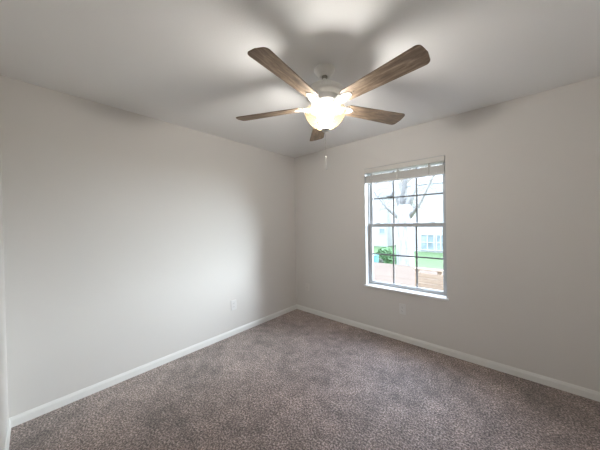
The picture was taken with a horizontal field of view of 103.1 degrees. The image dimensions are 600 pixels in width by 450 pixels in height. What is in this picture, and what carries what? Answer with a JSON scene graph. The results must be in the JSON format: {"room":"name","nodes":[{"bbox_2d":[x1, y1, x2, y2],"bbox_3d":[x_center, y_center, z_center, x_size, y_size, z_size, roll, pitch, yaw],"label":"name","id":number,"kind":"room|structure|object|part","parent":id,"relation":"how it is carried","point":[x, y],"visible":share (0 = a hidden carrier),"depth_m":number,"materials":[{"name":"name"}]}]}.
{"room":"empty bedroom","nodes":[
{"label":"empty bedroom","id":0,"kind":"room"},
{"bbox_2d":[0,142,7,449],"bbox_3d":[-0.901,0.179,0.518,3.200,2.440,0.160,-1,1,42],"label":"wall","id":1,"kind":"structure","parent":0,"point":[3,356],"depth_m":1.50,"materials":[{"name":"white paint"}]},
{"bbox_2d":[4,418,10,449],"bbox_3d":[-0.823,1.362,0.593,3.200,0.069,0.012,-1,1,42],"label":"baseboard","id":2,"kind":"structure","parent":1,"relation":"attached to","point":[7,441],"depth_m":1.53,"materials":[{"name":"white wood"}]},
{"bbox_2d":[0,75,296,417],"bbox_3d":[-1.118,0.163,2.801,0.160,2.440,3.282,-1,1,42],"label":"wall","id":3,"kind":"structure","parent":0,"point":[130,239],"depth_m":2.13,"materials":[{"name":"white paint"}]},
{"bbox_2d":[9,304,296,427],"bbox_3d":[-1.033,1.348,2.754,0.012,0.069,2.962,-1,1,42],"label":"baseboard","id":4,"kind":"structure","parent":3,"relation":"attached to","point":[28,415],"depth_m":2.15,"materials":[{"name":"white wood"}]},
{"bbox_2d":[231,300,236,310],"bbox_3d":[-0.830,1.004,2.988,0.009,0.124,0.078,-1,1,42],"label":"electrical outlet","id":5,"kind":"object","parent":3,"relation":"attached to","point":[233,302],"visible":1,"depth_m":2.98,"materials":[{"name":"white plastic"}]},
{"bbox_2d":[0,0,599,157],"bbox_3d":[0.114,-1.129,1.673,3.520,0.120,3.282,-1,1,42],"label":"ceiling","id":6,"kind":"structure","parent":0,"point":[185,63],"depth_m":1.48,"materials":[{"name":"white paint"}]},
{"bbox_2d":[236,45,429,169],"bbox_3d":[0.175,-0.725,1.609,1.283,0.690,1.280,-1,1,42],"label":"ceiling fan","id":7,"kind":"object","parent":6,"relation":"hanging from","point":[326,111],"visible":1,"depth_m":1.51,"materials":[{"name":"brown wood"}]},
{"bbox_3d":[-0.223,-0.814,1.756,0.522,0.006,0.138,-1,13,16],"label":"blade","id":8,"kind":"part","parent":7,"relation":"part of","materials":[{"name":"brown wood"}]},
{"bbox_3d":[-0.062,-0.813,1.307,0.138,0.006,0.522,14,9,34],"label":"blade","id":9,"kind":"part","parent":7,"relation":"part of","materials":[{"name":"brown wood"}]},
{"bbox_3d":[0.164,-0.824,2.055,0.138,0.006,0.522,-14,1,-1],"label":"blade","id":10,"kind":"part","parent":7,"relation":"part of","materials":[{"name":"brown wood"}]},
{"bbox_3d":[0.174,-0.728,1.645,0.284,0.131,0.284,-1,1,42],"label":"lamp shade","id":11,"kind":"part","parent":7,"relation":"part of","materials":[{"name":"white glass"}]},
{"bbox_3d":[0.555,-0.828,1.795,0.522,0.006,0.138,-1,-12,-21],"label":"blade","id":12,"kind":"part","parent":7,"relation":"part of","materials":[{"name":"brown wood"}]},
{"bbox_3d":[0.440,-0.822,1.332,0.138,0.006,0.522,15,-10,-39],"label":"blade","id":13,"kind":"part","parent":7,"relation":"part of","materials":[{"name":"brown wood"}]},
{"bbox_2d":[9,309,599,449],"bbox_3d":[0.159,1.430,1.695,3.520,0.120,3.282,-1,1,42],"label":"floor","id":14,"kind":"structure","parent":0,"point":[297,379],"depth_m":1.80,"materials":[{"name":"beige carpet"}]},
{"bbox_2d":[294,76,599,391],"bbox_3d":[1.174,0.122,2.850,3.200,2.440,0.160,-1,1,42],"label":"wall","id":15,"kind":"structure","parent":0,"point":[522,174],"depth_m":2.18,"materials":[{"name":"white paint"}]},
{"bbox_2d":[399,303,405,314],"bbox_3d":[1.182,0.971,2.750,0.072,0.120,0.009,-1,1,42],"label":"electrical outlet","id":16,"kind":"object","parent":15,"relation":"attached to","point":[402,307],"visible":1,"depth_m":2.75,"materials":[{"name":"white plastic"}]},
{"bbox_2d":[364,155,448,300],"bbox_3d":[1.220,0.032,2.810,0.933,1.500,0.216,-1,1,42],"label":"window","id":17,"kind":"structure","parent":15,"relation":"in","point":[369,193],"depth_m":2.85,"materials":[{"name":"white plastic"}]},
{"bbox_3d":[1.260,0.030,2.850,0.895,1.500,0.102,-1,1,42],"label":"frame","id":18,"kind":"part","parent":17,"relation":"part of","materials":[{"name":"grey plastic"}]},
{"bbox_2d":[364,156,444,183],"bbox_3d":[1.176,-0.619,2.763,0.883,0.181,0.084,-1,1,42],"label":"window blind","id":19,"kind":"object","parent":17,"relation":"attached to","point":[434,170],"visible":0.96,"depth_m":2.70,"materials":[{"name":"white plastic"}]},
{"bbox_3d":[1.182,-0.540,2.769,0.871,0.022,0.046,-1,1,42],"label":"rail","id":20,"kind":"part","parent":19,"relation":"part of","materials":[{"name":"white plastic"}]},
{"bbox_3d":[1.199,0.770,2.777,0.933,0.024,0.114,-1,1,42],"label":"sill","id":21,"kind":"part","parent":17,"relation":"part of","materials":[{"name":"white wood"}]},
{"bbox_3d":[1.255,-0.340,2.849,0.861,0.718,0.028,-1,1,42],"label":"sash","id":22,"kind":"part","parent":17,"relation":"part of","materials":[{"name":"grey plastic"}]},
{"bbox_3d":[1.245,0.369,2.830,0.861,0.780,0.032,-1,1,42],"label":"sash","id":23,"kind":"part","parent":17,"relation":"part of","materials":[{"name":"glass"}]},
{"bbox_2d":[297,305,599,401],"bbox_3d":[1.138,1.309,2.796,3.200,0.069,0.012,-1,1,42],"label":"baseboard","id":24,"kind":"structure","parent":15,"relation":"attached to","point":[574,389],"depth_m":2.30,"materials":[{"name":"white wood"}]},
{"label":"outside","id":25,"kind":"structure","parent":0,"visible":0},
{"bbox_2d":[373,245,442,268],"bbox_3d":[20.122,2.556,26.508,80.000,0.300,59.400,-1,1,42],"label":"lawn","id":26,"kind":"structure","parent":25,"point":[422,262],"depth_m":18.43,"materials":[{"name":"green plant"}]},
{"bbox_2d":[373,254,378,262],"bbox_3d":[3.366,2.112,11.248,0.560,1.440,0.640,-1,1,42],"label":"bin","id":27,"kind":"object","parent":26,"relation":"on","point":[375,257],"visible":0.23,"depth_m":11.08,"materials":[{"name":"teal plastic"}]},
{"bbox_2d":[377,246,396,263],"bbox_3d":[5.120,2.033,14.222,1.299,1.536,1.350,-1,1,42],"label":"shrub","id":28,"kind":"object","parent":26,"relation":"on","point":[387,259],"visible":0.48,"depth_m":13.90,"materials":[{"name":"green plant"}]},
{"bbox_2d":[373,180,406,246],"bbox_3d":[8.568,-1.556,34.256,11.500,8.200,7.080,-1,1,42],"label":"neighbor house","id":29,"kind":"structure","parent":26,"relation":"on","point":[382,236],"depth_m":28.89,"materials":[{"name":"grey"}]},
{"bbox_2d":[373,164,438,265],"bbox_3d":[4.684,-0.764,10.612,4.026,7.284,2.283,-1,1,42],"label":"tree","id":30,"kind":"object","parent":26,"relation":"on","point":[404,235],"visible":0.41,"depth_m":10.36,"materials":[{"name":"grey plant"}]},
{"bbox_2d":[374,262,442,285],"bbox_3d":[1.952,2.270,6.857,13.000,1.250,6.663,-1,1,42],"label":"deck","id":31,"kind":"object","parent":26,"relation":"on","point":[404,274],"visible":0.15,"depth_m":7.94,"materials":[{"name":"beige wood"}]},
{"bbox_2d":[413,267,442,290],"bbox_3d":[3.648,1.358,5.538,1.860,0.535,0.140,-1,1,42],"label":"deck railing","id":32,"kind":"object","parent":31,"relation":"on","point":[424,276],"visible":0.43,"depth_m":5.86,"materials":[{"name":"beige wood"}]},
{"bbox_3d":[3.643,1.108,5.536,1.860,0.035,0.140,-1,1,42],"label":"rail","id":33,"kind":"part","parent":32,"relation":"part of","materials":[{"name":"white wood"}]},
{"bbox_2d":[407,175,442,252],"bbox_3d":[18.789,-1.640,22.878,14.100,8.200,9.080,-1,1,42],"label":"neighbor house","id":34,"kind":"structure","parent":26,"relation":"on","point":[430,239],"depth_m":22.68,"materials":[{"name":"grey"}]},
{"bbox_3d":[12.203,1.667,22.812,1.060,1.380,0.008,-1,1,42],"label":"pane","id":35,"kind":"part","parent":34,"relation":"part of","materials":[{"name":"clear glass"}]},
{"bbox_3d":[13.047,1.659,22.061,0.600,1.380,0.008,-1,1,42],"label":"pane","id":36,"kind":"part","parent":34,"relation":"part of","materials":[{"name":"clear glass"}]}
]}

